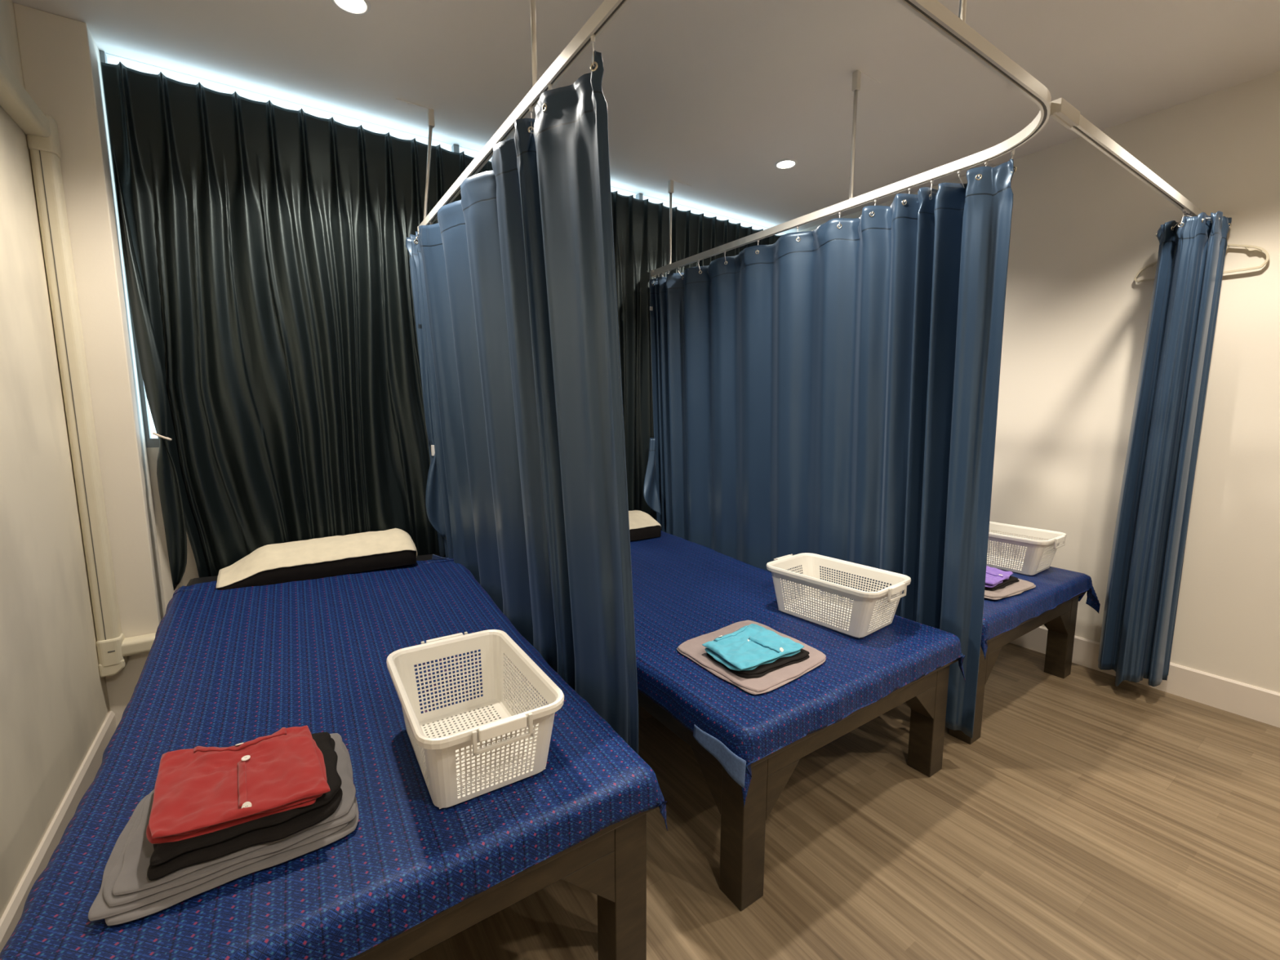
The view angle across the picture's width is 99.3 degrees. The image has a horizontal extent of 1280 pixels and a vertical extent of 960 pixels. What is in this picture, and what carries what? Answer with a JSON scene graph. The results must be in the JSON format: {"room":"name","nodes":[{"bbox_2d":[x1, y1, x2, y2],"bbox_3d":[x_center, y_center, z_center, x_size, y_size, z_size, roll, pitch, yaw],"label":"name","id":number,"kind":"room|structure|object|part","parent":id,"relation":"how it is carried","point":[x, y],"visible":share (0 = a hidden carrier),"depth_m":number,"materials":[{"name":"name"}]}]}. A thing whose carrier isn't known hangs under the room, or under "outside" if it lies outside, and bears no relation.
{"room":"massage room","nodes":[
{"label":"massage room","id":0,"kind":"room"},
{"bbox_2d":[0,0,109,919],"bbox_3d":[-0.789,0.015,-0.101,0.120,2.898,6.156,-5,9,-34],"label":"wall","id":1,"kind":"structure","parent":0,"point":[54,702],"depth_m":1.77,"materials":[{"name":"white paint"}]},
{"bbox_2d":[0,711,116,952],"bbox_3d":[-0.655,1.371,0.003,0.016,0.182,5.646,-5,9,-34],"label":"baseboard","id":2,"kind":"structure","parent":1,"relation":"attached to","point":[85,776],"depth_m":1.69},
{"bbox_2d":[0,56,155,677],"bbox_3d":[-1.370,-0.120,1.024,0.188,2.155,2.844,-5,9,-34],"label":"pipe trunking","id":3,"kind":"object","parent":1,"relation":"attached to","point":[41,129],"visible":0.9,"depth_m":2.09,"materials":[{"name":"beige plastic"}]},
{"bbox_2d":[13,3,165,726],"bbox_3d":[-2.256,-0.300,2.319,0.190,2.898,0.310,-5,9,-34],"label":"wall column","id":4,"kind":"structure","parent":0,"point":[60,59],"depth_m":2.17,"materials":[{"name":"beige paint"}]},
{"bbox_2d":[146,447,199,609],"bbox_3d":[-0.494,0.329,3.721,4.193,1.280,0.120,-5,9,-34],"label":"wall","id":5,"kind":"structure","parent":0,"point":[191,570],"depth_m":2.49,"materials":[{"name":"white paint"}]},
{"bbox_2d":[100,61,493,590],"bbox_3d":[-1.347,-0.410,2.821,1.873,2.702,0.161,-5,9,-34],"label":"window curtain","id":6,"kind":"object","parent":5,"relation":"hanging from","point":[266,255],"visible":0.5,"depth_m":2.57,"materials":[{"name":"black fabric"}]},
{"bbox_2d":[98,49,643,447],"bbox_3d":[-0.475,-1.103,3.501,4.193,1.618,0.044,-5,9,-34],"label":"window","id":7,"kind":"structure","parent":5,"relation":"in","point":[150,442],"depth_m":2.40,"materials":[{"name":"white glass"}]},
{"bbox_3d":[-2.204,-0.969,2.337,0.015,1.578,0.044,-5,9,-34],"label":"frame","id":8,"kind":"part","parent":7,"relation":"part of","materials":[{"name":"white metal"}]},
{"bbox_3d":[-0.474,-0.321,3.604,4.193,0.040,0.044,-5,9,-34],"label":"frame","id":9,"kind":"part","parent":7,"relation":"part of","materials":[{"name":"grey metal"}]},
{"bbox_3d":[-1.026,-1.074,3.128,0.030,1.578,0.044,-5,9,-34],"label":"frame","id":10,"kind":"part","parent":7,"relation":"part of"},
{"bbox_3d":[-0.004,-1.165,3.815,0.030,1.578,0.044,-5,9,-34],"label":"frame","id":11,"kind":"part","parent":7,"relation":"part of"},
{"bbox_2d":[611,191,784,520],"bbox_3d":[0.355,-0.568,4.013,2.306,2.701,0.086,-5,9,-34],"label":"window curtain","id":12,"kind":"object","parent":5,"relation":"hanging from","point":[641,228],"visible":0.2,"depth_m":3.75,"materials":[{"name":"black fabric"}]},
{"bbox_2d":[11,0,1279,235],"bbox_3d":[1.096,-1.643,0.922,4.623,0.120,6.076,-5,9,-34],"label":"ceiling","id":13,"kind":"structure","parent":0,"point":[708,96],"depth_m":2.32,"materials":[{"name":"white paint"}]},
{"bbox_2d":[331,0,370,14],"bbox_3d":[-1.038,-1.714,1.949,0.132,0.010,0.132,-5,9,-34],"label":"recessed light","id":14,"kind":"object","parent":13,"relation":"in","point":[353,6],"visible":1,"depth_m":1.97,"materials":[{"name":"white"}]},
{"bbox_2d":[774,158,797,168],"bbox_3d":[0.871,-1.887,3.248,0.132,0.010,0.132,-5,9,-34],"label":"recessed light","id":15,"kind":"object","parent":13,"relation":"in","point":[784,163],"visible":1,"depth_m":3.24,"materials":[{"name":"white"}]},
{"bbox_2d":[395,0,1202,276],"bbox_3d":[0.702,-1.525,2.648,3.122,0.562,2.379,-5,9,-34],"label":"track","id":16,"kind":"object","parent":13,"relation":"hanging from","point":[955,28],"visible":0.94,"depth_m":1.79,"materials":[{"name":"white metal"}]},
{"bbox_3d":[-1.089,-1.800,2.615,0.160,0.004,0.026,-5,9,-34],"label":"ceiling plate","id":17,"kind":"part","parent":16,"relation":"part of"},
{"bbox_3d":[-1.048,-1.521,2.689,0.068,0.478,0.016,-2,8,-17],"label":"hanging rod","id":18,"kind":"part","parent":16,"relation":"part of","materials":[{"name":"metal"}]},
{"bbox_2d":[426,108,434,128],"bbox_3d":[-1.023,-1.771,2.664,0.026,0.075,0.026,-5,9,-34],"label":"bracket","id":19,"kind":"object","parent":16,"relation":"attached to","point":[430,112],"depth_m":2.65,"materials":[{"name":"grey plastic"}]},
{"bbox_2d":[405,34,638,754],"bbox_3d":[-0.559,-0.073,2.192,0.237,2.216,1.882,-5,9,-34],"label":"privacy curtain","id":20,"kind":"object","parent":16,"relation":"hanging from","point":[513,284],"visible":0.89,"depth_m":1.77,"materials":[{"name":"blue fabric"}]},
{"bbox_3d":[-0.307,-1.374,1.561,0.016,0.476,0.016,-5,9,-34],"label":"hanging rod","id":21,"kind":"part","parent":16,"relation":"part of","materials":[{"name":"metal"}]},
{"bbox_3d":[0.197,-1.630,3.507,0.016,0.477,0.048,1,8,6],"label":"hanging rod","id":22,"kind":"part","parent":16,"relation":"part of","materials":[{"name":"metal"}]},
{"bbox_2d":[667,179,673,193],"bbox_3d":[0.198,-1.881,3.491,0.026,0.075,0.026,-5,9,-34],"label":"bracket","id":23,"kind":"object","parent":16,"relation":"attached to","point":[670,190],"depth_m":3.48,"materials":[{"name":"grey plastic"}]},
{"bbox_3d":[0.264,-1.922,3.531,0.160,0.004,0.026,-5,9,-34],"label":"ceiling plate","id":24,"kind":"part","parent":16,"relation":"part of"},
{"bbox_2d":[643,149,1016,737],"bbox_3d":[0.697,-0.169,2.915,0.304,2.216,2.176,-5,9,-34],"label":"privacy curtain","id":25,"kind":"object","parent":16,"relation":"hanging from","point":[832,389],"visible":0.84,"depth_m":2.52,"materials":[{"name":"blue fabric"}]},
{"bbox_3d":[0.942,-1.486,2.400,0.016,0.476,0.016,-5,9,-34],"label":"hanging rod","id":26,"kind":"part","parent":16,"relation":"part of","materials":[{"name":"metal"}]},
{"bbox_2d":[851,69,861,92],"bbox_3d":[0.941,-1.734,2.367,0.026,0.075,0.026,-5,9,-34],"label":"bracket","id":27,"kind":"object","parent":16,"relation":"attached to","point":[856,75],"depth_m":2.36,"materials":[{"name":"grey plastic"}]},
{"bbox_3d":[1.007,-1.775,2.407,0.160,0.004,0.026,-5,9,-34],"label":"ceiling plate","id":28,"kind":"part","parent":16,"relation":"part of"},
{"bbox_3d":[0.784,-1.341,1.297,0.016,0.476,0.016,-5,9,-34],"label":"hanging rod","id":29,"kind":"part","parent":16,"relation":"part of","materials":[{"name":"metal"}]},
{"bbox_3d":[1.980,-1.197,2.133,1.628,0.034,0.023,-5,9,-34],"label":"branch rail","id":30,"kind":"part","parent":16,"relation":"part of","materials":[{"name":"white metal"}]},
{"bbox_2d":[1097,208,1231,686],"bbox_3d":[2.520,-0.094,2.667,0.246,2.306,0.278,-5,9,-34],"label":"privacy curtain","id":31,"kind":"object","parent":16,"relation":"hanging from","point":[1148,553],"visible":1,"depth_m":2.59,"materials":[{"name":"blue fabric"}]},
{"bbox_2d":[408,642,1279,959],"bbox_3d":[1.099,1.339,1.314,4.623,0.100,6.076,-5,9,-34],"label":"floor","id":32,"kind":"structure","parent":0,"point":[1088,817],"depth_m":1.82,"materials":[{"name":"brown wood"}]},
{"bbox_2d":[347,805,657,959],"bbox_3d":[-1.026,0.966,1.921,1.169,0.488,2.102,-5,9,-34],"label":"bed","id":33,"kind":"object","parent":32,"relation":"on","point":[611,864],"visible":0.14,"depth_m":1.29,"materials":[{"name":"brown wood"}]},
{"bbox_2d":[186,553,445,586],"bbox_3d":[-0.999,0.615,1.896,1.205,0.212,2.074,-5,9,-34],"label":"mattress","id":34,"kind":"object","parent":33,"relation":"on","point":[428,557],"visible":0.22,"depth_m":2.44,"materials":[{"name":"black fabric"}]},
{"bbox_2d":[0,554,667,959],"bbox_3d":[-0.959,0.659,1.810,1.267,0.304,2.013,-5,9,-34],"label":"sheet","id":35,"kind":"object","parent":34,"relation":"on","point":[227,668],"visible":0.74,"depth_m":1.30,"materials":[{"name":"blue fabric"}]},
{"bbox_2d":[88,733,358,925],"bbox_3d":[-0.851,0.705,1.169,0.424,0.036,0.398,-5,9,-34],"label":"folded towel","id":36,"kind":"object","parent":35,"relation":"on","point":[126,894],"visible":0.51,"depth_m":1.02,"materials":[{"name":"grey fabric"}]},
{"bbox_2d":[146,731,342,880],"bbox_3d":[-0.823,0.667,1.162,0.322,0.047,0.326,-5,9,-34],"label":"trousers","id":37,"kind":"object","parent":36,"relation":"on","point":[166,858],"visible":0.35,"depth_m":1.05,"materials":[{"name":"black fabric"}]},
{"bbox_2d":[146,725,330,844],"bbox_3d":[-0.849,0.626,1.160,0.302,0.046,0.349,-5,9,-34],"label":"shirt","id":38,"kind":"object","parent":37,"relation":"on","point":[199,790],"visible":1,"depth_m":1.11,"materials":[{"name":"fabric"}]},
{"bbox_2d":[216,528,417,590],"bbox_3d":[-1.520,0.361,2.608,0.803,0.147,0.306,-5,9,-34],"label":"pillow","id":39,"kind":"object","parent":35,"relation":"on","point":[336,555],"visible":1,"depth_m":2.52,"materials":[{"name":"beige fabric"}]},
{"bbox_2d":[386,629,564,808],"bbox_3d":[-0.434,0.591,1.398,0.333,0.204,0.534,-5,9,-32],"label":"storage basket","id":40,"kind":"object","parent":35,"relation":"on","point":[444,777],"visible":1,"depth_m":1.41,"materials":[{"name":"white plastic"}]},
{"bbox_3d":[-0.293,0.545,1.169,0.132,0.053,0.008,-5,9,-32],"label":"handle","id":41,"kind":"part","parent":40,"relation":"part of","materials":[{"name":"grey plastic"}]},
{"bbox_3d":[-0.048,1.044,1.403,0.094,0.464,0.094,-5,9,-34],"label":"leg","id":42,"kind":"part","parent":33,"relation":"part of","materials":[{"name":"brown wood"}]},
{"bbox_2d":[637,658,958,911],"bbox_3d":[0.181,0.861,2.706,1.169,0.488,2.102,-5,9,-34],"label":"bed","id":43,"kind":"object","parent":32,"relation":"on","point":[743,829],"visible":0.26,"depth_m":1.64,"materials":[{"name":"brown wood"}]},
{"bbox_3d":[-0.250,0.718,2.400,0.092,0.076,1.882,-5,9,-34],"label":"rail","id":44,"kind":"part","parent":43,"relation":"part of","materials":[{"name":"brown wood"}]},
{"bbox_3d":[0.306,1.016,1.615,0.094,0.464,0.094,-5,9,-34],"label":"leg","id":45,"kind":"part","parent":43,"relation":"part of","materials":[{"name":"brown wood"}]},
{"bbox_3d":[0.733,0.786,1.876,0.937,0.076,0.092,-5,9,-34],"label":"foot rail","id":46,"kind":"part","parent":43,"relation":"part of","materials":[{"name":"brown wood"}]},
{"bbox_3d":[1.159,0.940,2.188,0.094,0.464,0.094,-5,9,-34],"label":"leg","id":47,"kind":"part","parent":43,"relation":"part of","materials":[{"name":"brown wood"}]},
{"bbox_2d":[948,591,1085,744],"bbox_3d":[1.323,0.757,3.490,1.169,0.488,2.102,-5,9,-34],"label":"bed","id":48,"kind":"object","parent":32,"relation":"on","point":[1060,621],"visible":0.13,"depth_m":2.77,"materials":[{"name":"brown wood"}]},
{"bbox_3d":[1.447,0.912,2.399,0.094,0.464,0.094,-5,9,-34],"label":"leg","id":49,"kind":"part","parent":48,"relation":"part of","materials":[{"name":"brown wood"}]},
{"bbox_3d":[1.874,0.682,2.660,0.937,0.076,0.092,-5,9,-34],"label":"foot rail","id":50,"kind":"part","parent":48,"relation":"part of","materials":[{"name":"brown wood"}]},
{"bbox_3d":[2.301,0.836,2.972,0.094,0.464,0.094,-5,9,-34],"label":"leg","id":51,"kind":"part","parent":48,"relation":"part of","materials":[{"name":"brown wood"}]},
{"bbox_2d":[798,70,1279,693],"bbox_3d":[2.938,-0.318,2.404,0.120,2.898,6.156,-5,9,-34],"label":"wall","id":52,"kind":"structure","parent":0,"point":[1083,227],"depth_m":2.76,"materials":[{"name":"white paint"}]},
{"bbox_2d":[1009,626,1279,728],"bbox_3d":[2.907,1.050,2.512,0.014,0.157,5.836,-5,9,-34],"label":"baseboard","id":53,"kind":"structure","parent":52,"relation":"attached to","point":[1250,701],"depth_m":2.69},
{"bbox_3d":[0.179,0.555,2.667,1.135,0.127,2.074,-5,9,-34],"label":"mattress","id":54,"kind":"object","parent":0,"visible":0},
{"bbox_2d":[630,530,965,807],"bbox_3d":[0.203,0.609,2.617,1.226,0.260,2.042,-5,9,-34],"label":"sheet","id":55,"kind":"object","parent":54,"relation":"on","point":[683,590],"visible":0.52,"depth_m":1.95,"materials":[{"name":"blue fabric"}]},
{"bbox_2d":[628,510,661,541],"bbox_3d":[-0.212,0.304,3.452,0.673,0.147,0.306,-5,9,-34],"label":"pillow","id":56,"kind":"object","parent":55,"relation":"on","point":[642,526],"visible":0.27,"depth_m":3.47,"materials":[{"name":"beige fabric"}]},
{"bbox_2d":[676,620,826,694],"bbox_3d":[0.398,0.612,1.940,0.430,0.016,0.439,-5,9,-34],"label":"folded towel","id":57,"kind":"object","parent":55,"relation":"on","point":[693,649],"visible":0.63,"depth_m":1.83,"materials":[{"name":"grey fabric"}]},
{"bbox_2d":[706,648,809,678],"bbox_3d":[0.409,0.604,1.886,0.315,0.021,0.224,-5,9,-34],"label":"trousers","id":58,"kind":"object","parent":57,"relation":"on","point":[761,670],"visible":0.42,"depth_m":1.79,"materials":[{"name":"black fabric"}]},
{"bbox_2d":[702,623,804,671],"bbox_3d":[0.382,0.577,1.896,0.320,0.038,0.261,-5,9,-34],"label":"shirt","id":59,"kind":"object","parent":58,"relation":"on","point":[750,646],"visible":1,"depth_m":1.86,"materials":[{"name":"teal fabric"}]},
{"bbox_2d":[766,552,911,638],"bbox_3d":[0.815,0.474,2.280,0.333,0.204,0.534,-6,10,-38],"label":"storage basket","id":60,"kind":"object","parent":55,"relation":"on","point":[860,619],"visible":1,"depth_m":2.23,"materials":[{"name":"white plastic"}]},
{"bbox_3d":[0.978,0.426,2.067,0.132,0.053,0.008,-6,10,-38],"label":"handle","id":61,"kind":"part","parent":60,"relation":"part of","materials":[{"name":"white plastic"}]},
{"bbox_3d":[1.321,0.461,3.452,1.135,0.107,2.074,-5,9,-34],"label":"mattress","id":62,"kind":"object","parent":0,"visible":0},
{"bbox_2d":[980,566,1100,659],"bbox_3d":[1.374,0.527,3.393,1.283,0.268,2.070,-5,9,-34],"label":"sheet","id":63,"kind":"object","parent":62,"relation":"on","point":[1055,586],"visible":0.12,"depth_m":2.59,"materials":[{"name":"blue fabric"}]},
{"bbox_2d":[984,578,1035,599],"bbox_3d":[1.679,0.506,2.732,0.417,0.018,0.412,-5,9,-34],"label":"folded towel","id":64,"kind":"object","parent":63,"relation":"on","point":[1017,588],"visible":0.27,"depth_m":2.56,"materials":[{"name":"grey fabric"}]},
{"bbox_2d":[984,575,1019,591],"bbox_3d":[1.705,0.491,2.719,0.297,0.022,0.246,-5,9,-34],"label":"trousers","id":65,"kind":"object","parent":64,"relation":"on","point":[1011,580],"visible":0.23,"depth_m":2.63,"materials":[{"name":"black fabric"}]},
{"bbox_2d":[985,565,1013,587],"bbox_3d":[1.695,0.465,2.724,0.294,0.037,0.267,-5,9,-31],"label":"shirt","id":66,"kind":"object","parent":65,"relation":"on","point":[994,576],"visible":0.45,"depth_m":2.64,"materials":[{"name":"purple fabric"}]},
{"bbox_2d":[986,521,1066,575],"bbox_3d":[2.032,0.371,3.052,0.333,0.204,0.534,-5,9,-36],"label":"storage basket","id":67,"kind":"object","parent":63,"relation":"on","point":[1039,555],"visible":0.68,"depth_m":2.91,"materials":[{"name":"white plastic"}]},
{"bbox_3d":[2.185,0.324,2.832,0.132,0.053,0.008,-5,9,-35],"label":"handle","id":68,"kind":"part","parent":67,"relation":"part of","materials":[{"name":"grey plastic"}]},
{"bbox_3d":[2.660,-1.183,2.572,0.027,0.032,0.032,-5,9,-34],"label":"wall hook","id":69,"kind":"object","parent":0,"visible":0},
{"bbox_2d":[1133,243,1269,282],"bbox_3d":[2.653,-1.081,2.582,0.012,0.229,0.456,-5,9,-34],"label":"clothes hanger","id":70,"kind":"object","parent":69,"relation":"hanging from","point":[1246,246],"visible":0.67,"depth_m":2.47,"materials":[{"name":"beige plastic"}]}
]}

